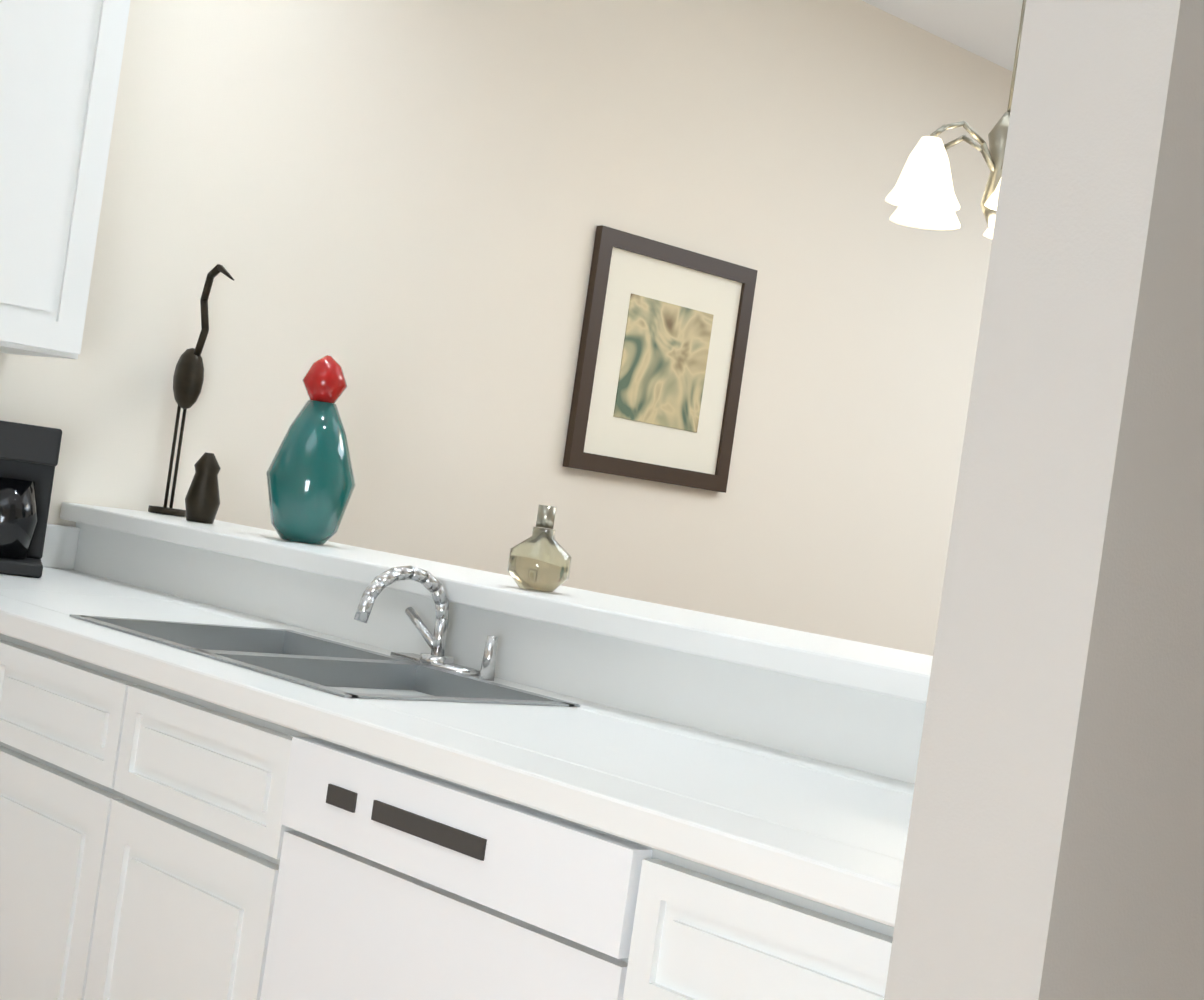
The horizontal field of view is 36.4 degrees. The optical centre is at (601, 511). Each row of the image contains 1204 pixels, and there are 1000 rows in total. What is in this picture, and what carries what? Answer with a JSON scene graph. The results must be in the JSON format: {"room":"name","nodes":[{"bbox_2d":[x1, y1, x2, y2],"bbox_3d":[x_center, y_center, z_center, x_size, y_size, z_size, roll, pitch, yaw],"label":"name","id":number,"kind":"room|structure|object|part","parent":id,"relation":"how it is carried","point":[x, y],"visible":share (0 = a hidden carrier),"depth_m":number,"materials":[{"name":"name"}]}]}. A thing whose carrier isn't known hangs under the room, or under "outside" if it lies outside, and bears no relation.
{"room":"kitchen","nodes":[
{"label":"kitchen","id":0,"kind":"room"},
{"bbox_2d":[148,264,233,516],"bbox_3d":[-0.968,-0.290,4.367,0.090,0.608,0.196,8,0,-43],"label":"heron sculpture","id":1,"kind":"object","parent":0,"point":[188,378],"visible":0.96,"depth_m":4.37,"materials":[{"name":"brown metal"}]},
{"bbox_2d":[185,452,220,523],"bbox_3d":[-0.912,-0.056,4.200,0.080,0.160,0.080,8,0,-43],"label":"figurine","id":2,"kind":"object","parent":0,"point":[202,501],"visible":1,"depth_m":4.17,"materials":[{"name":"brown metal"}]},
{"bbox_2d":[266,355,354,544],"bbox_3d":[-0.610,-0.134,3.894,0.187,0.400,0.190,8,0,-43],"label":"vase","id":3,"kind":"object","parent":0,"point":[310,480],"visible":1,"depth_m":3.84,"materials":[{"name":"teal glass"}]},
{"bbox_2d":[0,0,1012,655],"bbox_3d":[0.765,-0.178,6.247,15.500,3.020,0.120,8,0,-43],"label":"wall","id":4,"kind":"structure","parent":0,"point":[398,210],"depth_m":5.20,"materials":[{"name":"beige paint"}]},
{"bbox_2d":[41,524,83,569],"bbox_3d":[-2.408,-0.081,3.187,3.250,0.099,0.026,8,0,-43],"label":"backsplash","id":5,"kind":"structure","parent":4,"relation":"attached to","point":[62,543],"depth_m":4.27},
{"bbox_2d":[0,0,130,358],"bbox_3d":[-1.361,-0.886,3.837,0.575,1.040,0.348,8,0,-43],"label":"upper cabinet","id":6,"kind":"object","parent":4,"relation":"attached to","point":[60,64],"visible":1,"depth_m":3.81,"materials":[{"name":"white wood"}]},
{"bbox_2d":[563,225,757,492],"bbox_3d":[0.189,-0.447,5.566,0.680,0.710,0.027,8,0,-43],"label":"picture frame","id":7,"kind":"object","parent":4,"relation":"attached to","point":[660,363],"visible":0.98,"depth_m":5.54,"materials":[{"name":"brown wood"}]},
{"bbox_2d":[507,505,571,591],"bbox_3d":[-0.107,0.064,3.236,0.110,0.150,0.110,8,0,-43],"label":"bottle","id":8,"kind":"object","parent":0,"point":[539,559],"visible":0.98,"depth_m":3.20,"materials":[{"name":"clear glass"}]},
{"bbox_2d":[862,0,1022,71],"bbox_3d":[3.711,-1.335,3.331,15.500,0.100,8.100,8,0,-43],"label":"ceiling","id":9,"kind":"structure","parent":0,"point":[988,30],"depth_m":6.13,"materials":[{"name":"white paint"}]},
{"bbox_2d":[885,0,1025,238],"bbox_3d":[1.050,-1.188,4.687,0.604,0.939,0.590,8,0,-43],"label":"chandelier","id":10,"kind":"object","parent":9,"relation":"hanging from","point":[921,194],"visible":0.52,"depth_m":4.61,"materials":[{"name":"white glass"}]},
{"bbox_3d":[1.051,-1.188,4.687,0.428,0.939,0.409,8,0,-43],"label":"frame","id":11,"kind":"part","parent":10,"relation":"part of","materials":[{"name":"silver metal"}]},
{"bbox_2d":[884,0,1203,999],"bbox_3d":[0.773,-0.178,1.781,1.160,3.020,0.135,8,0,-43],"label":"wall","id":12,"kind":"structure","parent":0,"point":[1054,846],"depth_m":1.38,"materials":[{"name":"grey paint"}]},
{"bbox_3d":[3.274,1.729,3.330,15.500,0.050,8.100,8,0,-43],"label":"floor carpet","id":13,"kind":"object","parent":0,"visible":0},
{"bbox_3d":[-0.467,1.167,-0.310,5.000,0.006,8.000,8,0,-43],"label":"kitchen tile floor","id":14,"kind":"structure","parent":13,"relation":"on","visible":0},
{"bbox_2d":[0,626,95,999],"bbox_3d":[-0.719,0.693,3.175,0.636,0.876,0.584,8,0,-43],"label":"base cabinet","id":15,"kind":"object","parent":14,"relation":"on","point":[44,684],"depth_m":2.97,"materials":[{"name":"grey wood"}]},
{"bbox_2d":[44,658,259,999],"bbox_3d":[-0.425,0.735,2.860,0.636,0.876,0.518,8,0,-43],"label":"base cabinet","id":16,"kind":"object","parent":14,"relation":"on","point":[242,762],"depth_m":2.71,"materials":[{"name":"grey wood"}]},
{"bbox_2d":[212,710,619,999],"bbox_3d":[-0.022,0.792,2.429,0.636,0.876,0.785,8,0,-43],"label":"base cabinet","id":17,"kind":"object","parent":14,"relation":"on","point":[361,870],"depth_m":2.27,"materials":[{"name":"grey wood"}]},
{"bbox_2d":[0,566,199,601],"bbox_3d":[-1.488,0.121,3.658,1.236,0.040,0.631,8,0,-43],"label":"countertop","id":18,"kind":"structure","parent":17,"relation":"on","point":[53,577],"depth_m":3.91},
{"bbox_2d":[0,420,61,577],"bbox_3d":[-1.286,-0.033,3.963,0.180,0.320,0.220,8,0,-18],"label":"coffee maker","id":19,"kind":"object","parent":18,"relation":"on","point":[29,456],"visible":1,"depth_m":3.88,"materials":[{"name":"black plastic"}]},
{"bbox_2d":[218,736,652,999],"bbox_3d":[-0.233,0.707,2.221,0.030,0.753,0.659,8,0,-43],"label":"dishwasher","id":20,"kind":"object","parent":17,"relation":"in","point":[396,878],"depth_m":2.22,"materials":[{"name":"white metal"}]},
{"bbox_2d":[0,586,914,913],"bbox_3d":[-0.219,0.301,2.727,0.651,0.040,2.483,8,0,-43],"label":"countertop","id":21,"kind":"structure","parent":17,"relation":"on","point":[838,827],"depth_m":2.35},
{"bbox_2d":[64,610,583,705],"bbox_3d":[-0.490,0.329,3.023,0.454,0.180,0.824,8,0,-43],"label":"sink","id":22,"kind":"object","parent":21,"relation":"in","point":[350,669],"depth_m":3.11,"materials":[{"name":"grey metal"}]},
{"bbox_2d":[348,562,503,677],"bbox_3d":[-0.322,0.184,3.133,0.216,0.164,0.267,8,0,-43],"label":"faucet","id":23,"kind":"object","parent":21,"relation":"on","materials":[{"name":"silver metal"}]},
{"bbox_2d":[596,826,895,999],"bbox_3d":[0.378,0.849,2.001,0.636,0.876,0.510,8,0,-43],"label":"base cabinet","id":24,"kind":"object","parent":14,"relation":"on","point":[684,922],"depth_m":1.88,"materials":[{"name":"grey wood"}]}
]}

